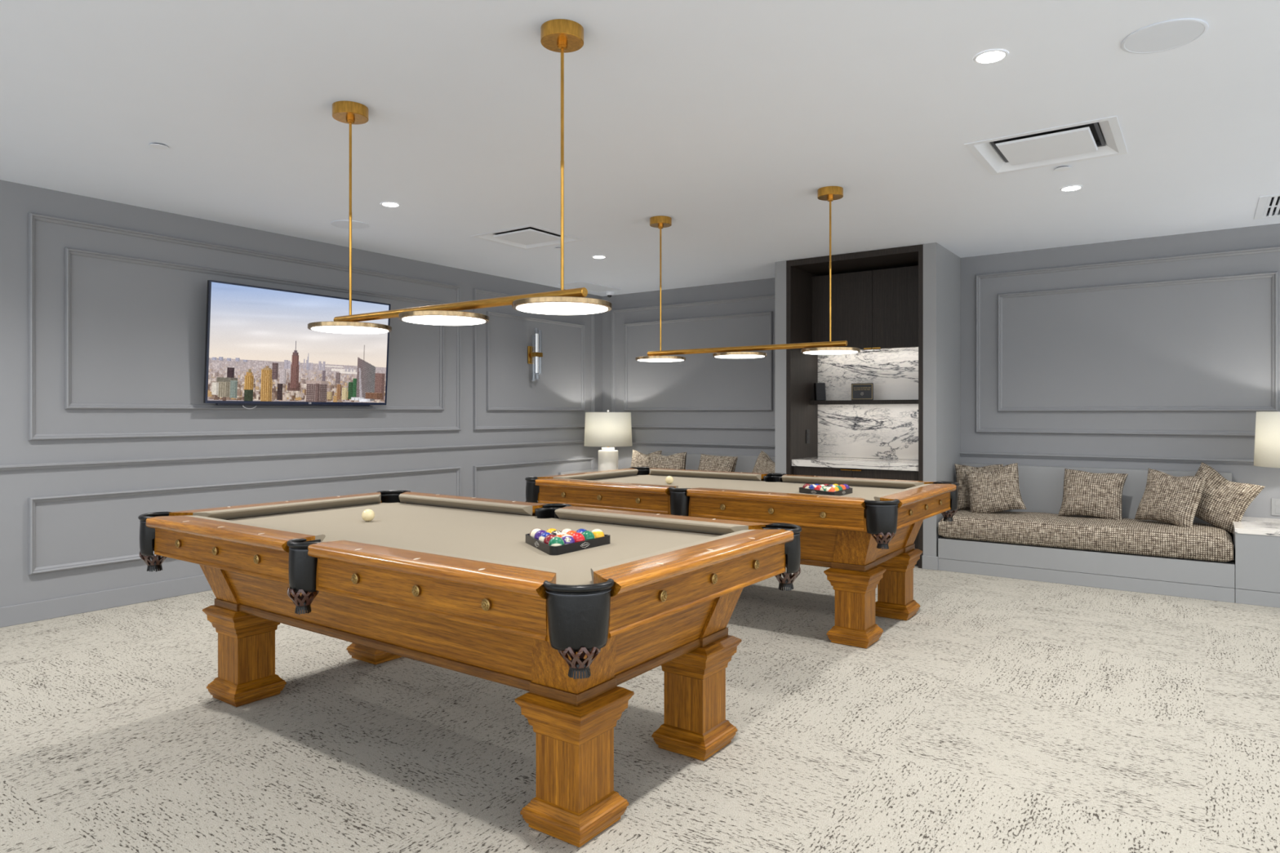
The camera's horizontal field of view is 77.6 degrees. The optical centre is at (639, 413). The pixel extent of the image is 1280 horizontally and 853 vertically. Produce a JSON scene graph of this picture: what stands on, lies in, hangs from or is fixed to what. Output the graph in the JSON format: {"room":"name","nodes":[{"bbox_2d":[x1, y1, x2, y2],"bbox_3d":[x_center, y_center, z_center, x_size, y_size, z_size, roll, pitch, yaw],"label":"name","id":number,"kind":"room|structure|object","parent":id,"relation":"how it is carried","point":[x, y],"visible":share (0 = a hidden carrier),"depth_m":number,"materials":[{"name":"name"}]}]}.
{"room":"games hall","nodes":[
{"label":"games hall","id":0,"kind":"room"},
{"bbox_2d":[0,179,602,607],"bbox_3d":[-3.466,-0.056,4.995,0.100,2.583,10.531,0,0,35],"label":"wall","id":1,"kind":"structure","parent":0,"point":[138,331],"depth_m":5.41,"materials":[{"name":"grey paint"}]},
{"bbox_2d":[0,574,212,627],"bbox_3d":[-3.670,1.178,4.611,0.012,0.116,9.670,0,0,35],"label":"baseboard","id":2,"kind":"structure","parent":1,"relation":"attached to","point":[24,613],"depth_m":4.99,"materials":[{"name":"grey paint"}]},
{"bbox_2d":[27,212,461,440],"bbox_3d":[-2.636,-0.512,6.051,0.031,1.344,3.334,0,0,35],"label":"trim","id":3,"kind":"structure","parent":1,"relation":"attached to","point":[32,217],"depth_m":5.30,"materials":[{"name":"grey paint"}]},
{"bbox_2d":[27,466,461,574],"bbox_3d":[-2.636,0.726,6.051,0.031,0.455,3.334,0,0,35],"label":"trim","id":4,"kind":"structure","parent":1,"relation":"attached to","point":[32,569],"depth_m":5.13,"materials":[{"name":"grey paint"}]},
{"bbox_2d":[64,247,444,410],"bbox_3d":[-2.642,-0.517,6.043,0.031,0.983,2.949,0,0,35],"label":"trim","id":5,"kind":"structure","parent":1,"relation":"attached to","point":[68,251],"depth_m":5.51,"materials":[{"name":"grey paint"}]},
{"bbox_2d":[0,440,584,471],"bbox_3d":[-3.447,0.316,4.908,0.032,0.032,10.411,0,0,35],"label":"trim","id":6,"kind":"structure","parent":1,"relation":"attached to","point":[124,462],"depth_m":5.75,"materials":[{"name":"grey paint"}]},
{"bbox_2d":[203,280,390,408],"bbox_3d":[-2.544,-0.468,6.032,0.131,0.876,1.469,0,0,35],"label":"television","id":7,"kind":"object","parent":1,"relation":"attached to","point":[260,349],"visible":0.88,"depth_m":5.88,"materials":[{"name":"black plastic"}]},
{"bbox_2d":[473,457,594,502],"bbox_3d":[-1.049,0.727,8.285,0.031,0.452,1.805,0,0,35],"label":"trim","id":8,"kind":"structure","parent":1,"relation":"attached to","point":[591,460],"depth_m":8.10,"materials":[{"name":"grey paint"}]},
{"bbox_2d":[473,288,595,430],"bbox_3d":[-1.046,-0.512,8.290,0.031,1.344,1.817,0,0,35],"label":"trim","id":9,"kind":"structure","parent":1,"relation":"attached to","point":[475,291],"depth_m":7.96,"materials":[{"name":"grey paint"}]},
{"bbox_2d":[527,328,542,381],"bbox_3d":[-1.078,-0.599,8.161,0.128,0.540,0.096,0,0,35],"label":"wall sconce","id":10,"kind":"object","parent":1,"relation":"attached to","point":[535,354],"visible":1,"depth_m":8.12,"materials":[{"name":"gold metal"}]},
{"bbox_2d":[486,311,584,410],"bbox_3d":[-1.048,-0.507,8.286,0.031,0.963,1.470,0,0,35],"label":"trim","id":11,"kind":"structure","parent":1,"relation":"attached to","point":[488,313],"depth_m":8.20,"materials":[{"name":"grey paint"}]},
{"bbox_2d":[558,468,598,475],"bbox_3d":[-0.668,0.692,8.822,0.030,0.111,0.671,0,0,35],"label":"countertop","id":12,"kind":"structure","parent":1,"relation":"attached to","point":[597,469],"depth_m":8.78,"materials":[{"name":"white stone"}]},
{"bbox_2d":[0,0,1279,296],"bbox_3d":[0.638,-1.407,2.080,10.168,0.120,10.531,0,0,35],"label":"ceiling","id":13,"kind":"structure","parent":0,"point":[726,120],"depth_m":3.62,"materials":[{"name":"white paint"}]},
{"bbox_2d":[149,142,168,149],"bbox_3d":[-2.415,-1.342,3.996,0.082,0.010,0.082,0,0,35],"label":"sprinkler","id":14,"kind":"object","parent":13,"relation":"attached to","point":[156,145],"visible":1,"depth_m":3.99,"materials":[{"name":"white metal"}]},
{"bbox_2d":[330,220,368,229],"bbox_3d":[-2.067,-1.344,5.675,0.260,0.006,0.260,0,0,35],"label":"ceiling speaker","id":15,"kind":"object","parent":13,"relation":"attached to","point":[340,224],"visible":0.9,"depth_m":5.67},
{"bbox_2d":[380,201,399,207],"bbox_3d":[-1.608,-1.345,5.128,0.124,0.004,0.124,0,0,35],"label":"recessed light","id":16,"kind":"object","parent":13,"relation":"in","point":[390,204],"visible":1,"depth_m":5.13,"materials":[{"name":"white metal"}]},
{"bbox_2d":[307,18,612,333],"bbox_3d":[-0.774,-0.856,3.150,1.579,0.982,0.349,0,0,35],"label":"pendant light","id":17,"kind":"object","parent":13,"relation":"hanging from","point":[563,36],"visible":1,"depth_m":2.96,"materials":[{"name":"gold metal"}]},
{"bbox_2d":[311,325,388,333],"bbox_3d":[-1.276,-0.366,3.506,0.320,0.002,0.320,0,0,35],"label":"diffuser","id":18,"kind":"object","parent":17,"relation":"attached to","point":[331,329],"depth_m":3.46,"materials":[{"name":"white"}]},
{"bbox_2d":[402,315,485,325],"bbox_3d":[-0.774,-0.366,3.150,0.320,0.002,0.320,0,0,35],"label":"diffuser","id":19,"kind":"object","parent":17,"relation":"attached to","point":[428,320],"depth_m":3.13,"materials":[{"name":"white"}]},
{"bbox_2d":[515,302,608,315],"bbox_3d":[-0.273,-0.366,2.794,0.320,0.002,0.320,0,0,35],"label":"diffuser","id":20,"kind":"object","parent":17,"relation":"attached to","point":[555,308],"depth_m":2.76,"materials":[{"name":"white"}]},
{"bbox_2d":[470,224,584,249],"bbox_3d":[-0.859,-1.395,6.114,0.626,0.104,0.611,0,0,35],"label":"ceiling vent","id":21,"kind":"object","parent":13,"relation":"in","point":[527,237],"visible":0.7,"depth_m":6.14,"materials":[{"name":"white metal"}]},
{"bbox_2d":[557,280,621,292],"bbox_3d":[-0.531,-1.343,8.466,0.330,0.007,0.670,0,0,35],"label":"access hatch","id":22,"kind":"object","parent":13,"relation":"attached to","point":[590,286],"visible":0.9,"depth_m":8.45,"materials":[{"name":"paint"}]},
{"bbox_2d":[591,255,605,258],"bbox_3d":[-0.353,-1.345,6.855,0.124,0.004,0.124,0,0,35],"label":"recessed light","id":23,"kind":"object","parent":13,"relation":"in","point":[593,256],"visible":1,"depth_m":6.84,"materials":[{"name":"white metal"}]},
{"bbox_2d":[604,291,613,297],"bbox_3d":[-0.338,-1.317,8.850,0.104,0.059,0.104,0,0,35],"label":"dome camera","id":24,"kind":"object","parent":13,"relation":"attached to","point":[609,294],"visible":1,"depth_m":8.82,"materials":[{"name":"white plastic"}]},
{"bbox_2d":[635,186,860,361],"bbox_3d":[0.644,-0.856,5.147,1.579,0.982,0.349,0,0,35],"label":"pendant light","id":25,"kind":"object","parent":13,"relation":"hanging from","point":[829,193],"visible":1,"depth_m":5.03,"materials":[{"name":"gold metal"}]},
{"bbox_2d":[637,358,684,361],"bbox_3d":[0.143,-0.366,5.504,0.320,0.002,0.320,0,0,35],"label":"diffuser","id":26,"kind":"object","parent":25,"relation":"attached to","point":[638,359],"depth_m":5.43,"materials":[{"name":"white"}]},
{"bbox_2d":[715,355,764,358],"bbox_3d":[0.644,-0.366,5.147,0.320,0.002,0.320,0,0,35],"label":"diffuser","id":27,"kind":"object","parent":25,"relation":"attached to","point":[716,356],"depth_m":5.10,"materials":[{"name":"white"}]},
{"bbox_2d":[803,350,857,354],"bbox_3d":[1.146,-0.366,4.791,0.320,0.002,0.320,0,0,35],"label":"diffuser","id":28,"kind":"object","parent":25,"relation":"attached to","point":[807,352],"depth_m":4.76,"materials":[{"name":"white"}]},
{"bbox_2d":[973,48,1008,64],"bbox_3d":[1.323,-1.345,3.003,0.124,0.004,0.124,0,0,35],"label":"recessed light","id":29,"kind":"object","parent":13,"relation":"in","point":[989,56],"visible":1,"depth_m":3.00,"materials":[{"name":"white metal"}]},
{"bbox_2d":[964,115,1127,175],"bbox_3d":[2.071,-1.395,4.048,0.656,0.104,0.636,0,0,35],"label":"ceiling vent","id":30,"kind":"object","parent":13,"relation":"in","point":[1100,138],"visible":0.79,"depth_m":4.05,"materials":[{"name":"white metal"}]},
{"bbox_2d":[1054,165,1071,171],"bbox_3d":[2.318,-1.342,4.364,0.082,0.010,0.082,0,0,35],"label":"sprinkler","id":31,"kind":"object","parent":13,"relation":"attached to","point":[1063,168],"visible":1,"depth_m":4.35,"materials":[{"name":"white metal"}]},
{"bbox_2d":[1059,185,1083,191],"bbox_3d":[2.580,-1.345,4.761,0.124,0.004,0.124,0,0,35],"label":"recessed light","id":32,"kind":"object","parent":13,"relation":"in","point":[1072,188],"visible":1,"depth_m":4.76,"materials":[{"name":"white metal"}]},
{"bbox_2d":[1120,17,1208,53],"bbox_3d":[1.870,-1.344,2.842,0.260,0.006,0.260,0,0,35],"label":"ceiling speaker","id":33,"kind":"object","parent":13,"relation":"attached to","point":[1166,35],"visible":1,"depth_m":2.83},
{"bbox_2d":[1253,194,1279,219],"bbox_3d":[4.294,-1.369,5.058,0.595,0.055,0.700,0,0,35],"label":"ceiling vent","id":34,"kind":"object","parent":13,"relation":"in","point":[1269,203],"visible":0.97,"depth_m":5.20,"materials":[{"name":"white metal"}]},
{"bbox_2d":[0,564,1279,852],"bbox_3d":[0.638,1.286,2.080,10.168,0.100,10.531,0,0,35],"label":"floor","id":35,"kind":"structure","parent":0,"point":[1004,715],"depth_m":2.97,"materials":[{"name":"beige carpet"}]},
{"bbox_2d":[137,489,801,847],"bbox_3d":[-0.757,0.833,3.217,2.492,0.806,1.408,0,0,35],"label":"pool table","id":36,"kind":"object","parent":35,"relation":"on","point":[454,583],"visible":0.92,"depth_m":2.67,"materials":[{"name":"brown wood"}]},
{"bbox_2d":[188,515,325,542],"bbox_3d":[-1.525,0.456,3.110,0.962,0.046,0.050,0,0,35],"label":"cushion","id":37,"kind":"object","parent":36,"relation":"on","point":[314,536],"depth_m":3.01,"materials":[{"name":"beige fabric"}]},
{"bbox_2d":[192,493,381,519],"bbox_3d":[-1.647,0.456,3.850,0.050,0.046,0.970,0,0,35],"label":"cushion","id":38,"kind":"object","parent":36,"relation":"on","point":[276,508],"depth_m":3.81,"materials":[{"name":"beige fabric"}]},
{"bbox_2d":[361,508,374,521],"bbox_3d":[-1.203,0.451,3.522,0.056,0.056,0.056,0,0,35],"label":"cue ball","id":39,"kind":"object","parent":36,"relation":"on","point":[367,515],"visible":1,"depth_m":3.50,"materials":[{"name":"plastic"}]},
{"bbox_2d":[346,539,555,573],"bbox_3d":[-0.605,0.456,2.457,0.962,0.046,0.050,0,0,35],"label":"rail","id":40,"kind":"object","parent":36,"relation":"on","point":[356,541],"depth_m":2.40,"materials":[{"name":"brown wood"}]},
{"bbox_2d":[399,493,532,515],"bbox_3d":[-0.909,0.456,3.978,0.962,0.046,0.050,0,0,35],"label":"cushion","id":41,"kind":"object","parent":36,"relation":"on","point":[491,506],"depth_m":3.94,"materials":[{"name":"beige fabric"}]},
{"bbox_2d":[529,528,541,537],"bbox_3d":[-0.380,0.451,2.935,0.056,0.056,0.056,0,0,-36],"label":"ball","id":42,"kind":"object","parent":36,"relation":"on","point":[535,531],"visible":0.27,"depth_m":2.92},
{"bbox_2d":[533,529,546,539],"bbox_3d":[-0.356,0.451,2.884,0.056,0.056,0.056,0,0,-5],"label":"ball","id":43,"kind":"object","parent":36,"relation":"on","point":[538,533],"visible":0.33,"depth_m":2.87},
{"bbox_2d":[538,532,551,542],"bbox_3d":[-0.333,0.451,2.833,0.056,0.056,0.056,0,0,-29],"label":"ball","id":44,"kind":"object","parent":36,"relation":"on","point":[543,535],"visible":0.3,"depth_m":2.82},
{"bbox_2d":[543,534,555,544],"bbox_3d":[-0.310,0.451,2.783,0.056,0.056,0.056,0,0,-5],"label":"ball","id":45,"kind":"object","parent":36,"relation":"on","point":[547,539],"visible":0.37,"depth_m":2.77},
{"bbox_2d":[546,528,556,533],"bbox_3d":[-0.324,0.451,2.929,0.056,0.056,0.056,0,0,-5],"label":"ball","id":46,"kind":"object","parent":36,"relation":"on","point":[551,530],"visible":0.24,"depth_m":2.92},
{"bbox_2d":[551,530,561,535],"bbox_3d":[-0.301,0.451,2.879,0.056,0.056,0.056,0,0,-35],"label":"ball","id":47,"kind":"object","parent":36,"relation":"on","point":[554,532],"visible":0.25,"depth_m":2.87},
{"bbox_2d":[548,536,564,546],"bbox_3d":[-0.287,0.451,2.732,0.056,0.056,0.056,0,0,-24],"label":"ball","id":48,"kind":"object","parent":36,"relation":"on","point":[554,541],"visible":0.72,"depth_m":2.71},
{"bbox_2d":[555,532,567,537],"bbox_3d":[-0.278,0.451,2.828,0.055,0.056,0.056,0,0,19],"label":"ball","id":49,"kind":"object","parent":36,"relation":"on","point":[561,534],"visible":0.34,"depth_m":2.82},
{"bbox_2d":[561,528,571,533],"bbox_3d":[-0.269,0.451,2.924,0.056,0.056,0.056,0,0,-31],"label":"ball","id":50,"kind":"object","parent":36,"relation":"on","point":[565,531],"visible":0.2,"depth_m":2.91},
{"bbox_2d":[560,534,574,544],"bbox_3d":[-0.255,0.451,2.778,0.056,0.056,0.056,0,0,-28],"label":"ball","id":51,"kind":"object","parent":36,"relation":"on","point":[567,539],"visible":0.6,"depth_m":2.76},
{"bbox_2d":[525,533,610,555],"bbox_3d":[-0.307,0.464,2.883,0.280,0.030,0.316,0,0,35],"label":"ball rack","id":52,"kind":"object","parent":36,"relation":"on","point":[547,548],"visible":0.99,"depth_m":2.79,"materials":[{"name":"black plastic"}]},
{"bbox_2d":[565,530,576,535],"bbox_3d":[-0.245,0.451,2.874,0.056,0.056,0.056,0,0,-23],"label":"ball","id":53,"kind":"object","parent":36,"relation":"on","point":[570,532],"visible":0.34,"depth_m":2.86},
{"bbox_2d":[571,532,585,542],"bbox_3d":[-0.222,0.451,2.823,0.056,0.056,0.056,0,0,-26],"label":"ball","id":54,"kind":"object","parent":36,"relation":"on","point":[578,536],"visible":0.54,"depth_m":2.80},
{"bbox_2d":[576,528,586,533],"bbox_3d":[-0.213,0.451,2.919,0.056,0.056,0.056,0,0,-34],"label":"ball","id":55,"kind":"object","parent":36,"relation":"on","point":[580,531],"visible":0.3,"depth_m":2.91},
{"bbox_2d":[581,530,595,540],"bbox_3d":[-0.190,0.451,2.868,0.056,0.056,0.056,0,0,-5],"label":"ball","id":56,"kind":"object","parent":36,"relation":"on","point":[588,535],"visible":0.56,"depth_m":2.85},
{"bbox_2d":[591,528,604,537],"bbox_3d":[-0.158,0.451,2.914,0.056,0.056,0.055,0,0,-34],"label":"ball","id":57,"kind":"object","parent":36,"relation":"on","point":[597,533],"visible":0.53,"depth_m":2.90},
{"bbox_2d":[555,508,748,534],"bbox_3d":[0.011,0.456,3.325,0.962,0.046,0.050,0,0,35],"label":"cushion","id":58,"kind":"object","parent":36,"relation":"on","point":[661,522],"depth_m":3.30,"materials":[{"name":"beige fabric"}]},
{"bbox_2d":[591,529,753,584],"bbox_3d":[0.133,0.456,2.585,0.050,0.046,0.970,0,0,35],"label":"rail","id":59,"kind":"object","parent":36,"relation":"on","point":[595,570],"depth_m":2.47,"materials":[{"name":"brown wood"}]},
{"bbox_2d":[646,452,774,472],"bbox_3d":[0.661,0.835,7.931,1.863,0.803,0.762,0,0,35],"label":"bench","id":60,"kind":"object","parent":35,"relation":"on","point":[744,464],"visible":0.08,"depth_m":8.07,"materials":[{"name":"grey paint"}]},
{"bbox_3d":[0.631,0.884,7.891,1.849,0.197,0.683,0,0,35],"label":"seat cushion","id":61,"kind":"object","parent":60,"relation":"on","visible":0},
{"bbox_2d":[631,449,662,467],"bbox_3d":[0.054,0.590,8.530,0.360,0.392,0.183,0,0,29],"label":"throw pillow","id":62,"kind":"object","parent":61,"relation":"on","point":[638,459],"visible":0.36,"depth_m":8.52,"materials":[{"name":"fabric"}]},
{"bbox_2d":[648,452,686,469],"bbox_3d":[0.266,0.601,8.203,0.475,0.413,0.207,0,0,31],"label":"throw pillow","id":63,"kind":"object","parent":61,"relation":"on","point":[676,461],"visible":0.5,"depth_m":8.15,"materials":[{"name":"fabric"}]},
{"bbox_2d":[697,453,737,471],"bbox_3d":[0.749,0.612,7.962,0.462,0.395,0.215,0,0,39],"label":"throw pillow","id":64,"kind":"object","parent":61,"relation":"on","point":[707,462],"visible":0.42,"depth_m":7.91,"materials":[{"name":"fabric"}]},
{"bbox_2d":[751,450,774,473],"bbox_3d":[1.196,0.601,7.584,0.202,0.477,0.488,0,0,-28],"label":"throw pillow","id":65,"kind":"object","parent":61,"relation":"on","point":[764,464],"visible":0.31,"depth_m":7.58,"materials":[{"name":"fabric"}]},
{"bbox_2d":[524,466,959,648],"bbox_3d":[0.604,0.833,5.133,2.492,0.806,1.408,0,0,35],"label":"pool table","id":66,"kind":"object","parent":35,"relation":"on","point":[866,536],"visible":0.83,"depth_m":4.48,"materials":[{"name":"brown wood"}]},
{"bbox_2d":[553,469,638,479],"bbox_3d":[-0.287,0.456,5.766,0.050,0.046,0.970,0,0,35],"label":"cushion","id":67,"kind":"object","parent":66,"relation":"on","point":[628,473],"depth_m":5.79,"materials":[{"name":"beige fabric"}]},
{"bbox_2d":[558,478,678,488],"bbox_3d":[-0.164,0.456,5.026,0.962,0.046,0.050,0,0,35],"label":"cushion","id":68,"kind":"object","parent":66,"relation":"on","point":[676,486],"depth_m":4.95,"materials":[{"name":"beige fabric"}]},
{"bbox_2d":[665,475,673,484],"bbox_3d":[0.199,0.451,5.384,0.056,0.056,0.056,0,0,35],"label":"cue ball","id":69,"kind":"object","parent":66,"relation":"on","point":[668,479],"visible":1,"depth_m":5.37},
{"bbox_2d":[649,468,760,480],"bbox_3d":[0.452,0.456,5.894,0.962,0.046,0.050,0,0,35],"label":"cushion","id":70,"kind":"object","parent":66,"relation":"on","point":[653,472],"depth_m":5.86,"materials":[{"name":"beige fabric"}]},
{"bbox_2d":[701,487,859,497],"bbox_3d":[0.756,0.456,4.373,0.962,0.046,0.050,0,0,35],"label":"cushion","id":71,"kind":"object","parent":66,"relation":"on","point":[701,487],"depth_m":4.34,"materials":[{"name":"beige fabric"}]},
{"bbox_2d":[819,485,827,491],"bbox_3d":[1.076,0.451,4.640,0.056,0.055,0.056,0,0,-36],"label":"ball","id":72,"kind":"object","parent":66,"relation":"on","point":[824,487],"visible":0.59,"depth_m":4.62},
{"bbox_2d":[799,487,852,495],"bbox_3d":[1.079,0.464,4.740,0.280,0.030,0.316,0,0,35],"label":"ball rack","id":73,"kind":"object","parent":66,"relation":"on","point":[806,491],"visible":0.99,"depth_m":4.67,"materials":[{"name":"black plastic"}]},
{"bbox_2d":[826,486,835,492],"bbox_3d":[1.100,0.451,4.589,0.056,0.056,0.056,0,0,-36],"label":"ball","id":74,"kind":"object","parent":66,"relation":"on","point":[830,489],"visible":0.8,"depth_m":4.57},
{"bbox_2d":[782,475,924,488],"bbox_3d":[1.372,0.456,5.240,0.962,0.046,0.050,0,0,35],"label":"cushion","id":75,"kind":"object","parent":66,"relation":"on","point":[851,482],"depth_m":5.22,"materials":[{"name":"beige fabric"}]},
{"bbox_2d":[873,484,930,500],"bbox_3d":[1.494,0.456,4.501,0.050,0.046,0.970,0,0,35],"label":"rail","id":76,"kind":"object","parent":66,"relation":"on","point":[881,497],"depth_m":4.38,"materials":[{"name":"brown wood"}]},
{"bbox_2d":[786,244,923,568],"bbox_3d":[1.991,-0.054,6.987,1.182,2.581,0.758,0,0,35],"label":"cabinet surround","id":77,"kind":"object","parent":35,"relation":"on","point":[802,369],"visible":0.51,"depth_m":7.04,"materials":[{"name":"wood"}]},
{"bbox_2d":[805,429,809,443],"bbox_3d":[1.539,0.213,7.293,0.008,0.125,0.075,0,0,35],"label":"power outlet","id":78,"kind":"object","parent":77,"relation":"attached to","point":[807,431],"visible":1,"depth_m":7.28,"materials":[{"name":"black plastic"}]},
{"bbox_2d":[812,265,918,350],"bbox_3d":[2.082,-0.913,7.112,1.098,0.701,0.172,0,0,35],"label":"upper cabinet","id":79,"kind":"object","parent":77,"relation":"attached to","point":[872,309],"visible":0.73,"depth_m":7.05,"materials":[{"name":"black"}]},
{"bbox_2d":[792,466,918,565],"bbox_3d":[1.955,0.824,6.932,1.098,0.824,0.572,0,0,35],"label":"base cabinet","id":80,"kind":"object","parent":35,"relation":"on","point":[797,470],"visible":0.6,"depth_m":6.68,"materials":[{"name":"black wood"}]},
{"bbox_2d":[791,456,918,471],"bbox_3d":[1.952,0.436,6.929,1.102,0.056,0.579,0,0,35],"label":"countertop","id":81,"kind":"structure","parent":80,"relation":"on","point":[819,461],"depth_m":6.75,"materials":[{"name":"stone"}]},
{"bbox_2d":[937,463,1235,603],"bbox_3d":[3.330,0.835,6.035,1.872,0.803,0.762,0,0,35],"label":"bench","id":82,"kind":"object","parent":35,"relation":"on","point":[1041,487],"visible":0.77,"depth_m":5.83,"materials":[{"name":"grey paint"}]},
{"bbox_2d":[938,508,1233,562],"bbox_3d":[3.301,0.883,5.995,1.858,0.197,0.683,0,0,35],"label":"seat cushion","id":83,"kind":"object","parent":82,"relation":"on","point":[1201,541],"visible":0.9,"depth_m":5.70,"materials":[{"name":"fabric"}]},
{"bbox_2d":[954,463,1005,511],"bbox_3d":[2.812,0.610,6.583,0.386,0.378,0.180,0,0,10],"label":"throw pillow","id":84,"kind":"object","parent":83,"relation":"on","point":[963,503],"visible":0.47,"depth_m":6.57,"materials":[{"name":"fabric"}]},
{"bbox_2d":[963,462,1026,513],"bbox_3d":[2.827,0.609,6.352,0.462,0.430,0.214,0,0,24],"label":"throw pillow","id":85,"kind":"object","parent":83,"relation":"on","point":[998,490],"visible":0.97,"depth_m":6.29,"materials":[{"name":"fabric"}]},
{"bbox_2d":[1057,468,1128,519],"bbox_3d":[3.438,0.622,6.050,0.449,0.377,0.223,0,0,40],"label":"throw pillow","id":86,"kind":"object","parent":83,"relation":"on","point":[1084,493],"visible":0.98,"depth_m":5.99,"materials":[{"name":"fabric"}]},
{"bbox_2d":[1134,468,1206,527],"bbox_3d":[3.789,0.613,5.697,0.202,0.417,0.428,0,0,-26],"label":"throw pillow","id":87,"kind":"object","parent":83,"relation":"on","point":[1166,498],"visible":0.98,"depth_m":5.63,"materials":[{"name":"fabric"}]},
{"bbox_2d":[1195,462,1265,533],"bbox_3d":[4.085,0.599,5.625,0.213,0.491,0.511,0,0,-34],"label":"throw pillow","id":88,"kind":"object","parent":83,"relation":"on","point":[1223,502],"visible":0.66,"depth_m":5.55,"materials":[{"name":"fabric"}]},
{"bbox_2d":[1231,516,1279,608],"bbox_3d":[4.559,0.992,5.162,1.143,0.488,0.764,0,0,35],"label":"base cabinet","id":89,"kind":"object","parent":35,"relation":"on","point":[1255,540],"visible":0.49,"depth_m":5.13,"materials":[{"name":"grey paint"}]},
{"bbox_2d":[1253,411,1279,467],"bbox_3d":[4.342,0.355,5.208,0.518,0.785,0.518,0,0,35],"label":"table lamp","id":90,"kind":"object","parent":89,"relation":"on","point":[1267,436],"visible":1,"depth_m":5.19,"materials":[{"name":"white fabric"}]},
{"bbox_3d":[-0.380,0.992,8.669,0.682,0.488,0.764,0,0,35],"label":"cabinet","id":91,"kind":"object","parent":35,"relation":"on","visible":0},
{"bbox_2d":[584,409,631,471],"bbox_3d":[-0.343,0.355,8.584,0.518,0.785,0.518,0,0,35],"label":"table lamp","id":92,"kind":"object","parent":91,"relation":"on","point":[607,429],"visible":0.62,"depth_m":8.39,"materials":[{"name":"fabric"}]},
{"bbox_2d":[774,260,786,473],"bbox_3d":[1.466,-0.056,7.361,0.108,2.583,0.761,0,0,35],"label":"wall","id":93,"kind":"structure","parent":0,"point":[780,266],"depth_m":7.05,"materials":[{"name":"grey paint"}]},
{"bbox_2d":[602,223,1279,518],"bbox_3d":[3.699,-0.056,6.303,10.068,2.583,0.100,0,0,35],"label":"wall","id":94,"kind":"structure","parent":0,"point":[1203,344],"depth_m":6.40,"materials":[{"name":"grey paint"}]},
{"bbox_2d":[611,294,774,429],"bbox_3d":[0.570,-0.508,8.445,2.190,1.341,0.031,0,0,35],"label":"trim","id":95,"kind":"structure","parent":94,"relation":"attached to","point":[769,296],"depth_m":8.56,"materials":[{"name":"grey paint"}]},
{"bbox_2d":[623,311,773,410],"bbox_3d":[0.569,-0.520,8.446,1.833,0.988,0.031,0,0,35],"label":"trim","id":96,"kind":"structure","parent":94,"relation":"attached to","point":[762,313],"depth_m":8.42,"materials":[{"name":"grey paint"}]},
{"bbox_2d":[631,441,774,448],"bbox_3d":[0.603,0.333,8.421,2.527,0.032,0.032,0,0,35],"label":"trim","id":97,"kind":"structure","parent":94,"relation":"attached to","point":[633,442],"depth_m":8.35,"materials":[{"name":"grey paint"}]},
{"bbox_2d":[959,451,1253,464],"bbox_3d":[5.266,0.350,5.109,6.129,0.032,0.032,0,0,35],"label":"trim","id":98,"kind":"structure","parent":94,"relation":"attached to","point":[972,454],"depth_m":6.22,"materials":[{"name":"grey paint"}]},
{"bbox_2d":[975,245,1279,436],"bbox_3d":[3.767,-0.509,6.175,2.192,1.350,0.031,0,0,35],"label":"trim","id":99,"kind":"structure","parent":94,"relation":"attached to","point":[1271,249],"depth_m":6.30,"materials":[{"name":"grey paint"}]},
{"bbox_2d":[997,271,1277,411],"bbox_3d":[3.768,-0.509,6.174,1.846,0.990,0.031,0,0,35],"label":"trim","id":100,"kind":"structure","parent":94,"relation":"attached to","point":[1273,275],"depth_m":6.05,"materials":[{"name":"grey paint"}]},
{"bbox_2d":[1271,497,1279,515],"bbox_3d":[4.529,0.666,5.647,0.075,0.120,0.008,0,0,35],"label":"power outlet","id":101,"kind":"object","parent":94,"relation":"attached to","point":[1275,502],"visible":1,"depth_m":5.65,"materials":[{"name":"white plastic"}]},
{"bbox_2d":[923,242,960,556],"bbox_3d":[2.515,-0.056,6.616,0.102,2.583,0.761,0,0,35],"label":"wall","id":102,"kind":"structure","parent":0,"point":[941,267],"depth_m":6.37,"materials":[{"name":"grey paint"}]},
{"bbox_2d":[809,400,918,404],"bbox_3d":[2.065,-0.098,7.088,1.102,0.037,0.189,0,0,35],"label":"wall shelf","id":103,"kind":"object","parent":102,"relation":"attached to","point":[839,402],"visible":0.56,"depth_m":7.04,"materials":[{"name":"black"}]},
{"bbox_2d":[813,382,826,400],"bbox_3d":[1.660,-0.199,7.346,0.090,0.165,0.106,0,0,-3],"label":"speaker","id":104,"kind":"object","parent":103,"relation":"on","point":[820,394],"visible":1,"depth_m":7.31},
{"bbox_2d":[816,383,825,399],"bbox_3d":[1.662,-0.200,7.310,0.074,0.143,0.034,0,0,-3],"label":"speaker grille","id":105,"kind":"object","parent":104,"relation":"attached to","point":[820,388],"depth_m":7.31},
{"bbox_2d":[851,382,873,399],"bbox_3d":[1.983,-0.193,7.102,0.195,0.152,0.013,0,0,31],"label":"table sign","id":106,"kind":"object","parent":103,"relation":"on","point":[860,391],"visible":1,"depth_m":7.10,"materials":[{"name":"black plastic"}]},
{"bbox_2d":[817,346,918,459],"bbox_3d":[2.126,-0.087,7.174,1.102,0.986,0.020,0,0,35],"label":"backsplash","id":107,"kind":"structure","parent":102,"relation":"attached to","point":[877,431],"depth_m":7.18,"materials":[{"name":"stone"}]},
{"bbox_2d":[922,555,937,570],"bbox_3d":[2.301,1.183,6.305,0.120,0.105,0.034,0,0,35],"label":"baseboard","id":108,"kind":"structure","parent":102,"relation":"attached to","point":[930,562],"depth_m":6.29,"materials":[{"name":"grey paint"}]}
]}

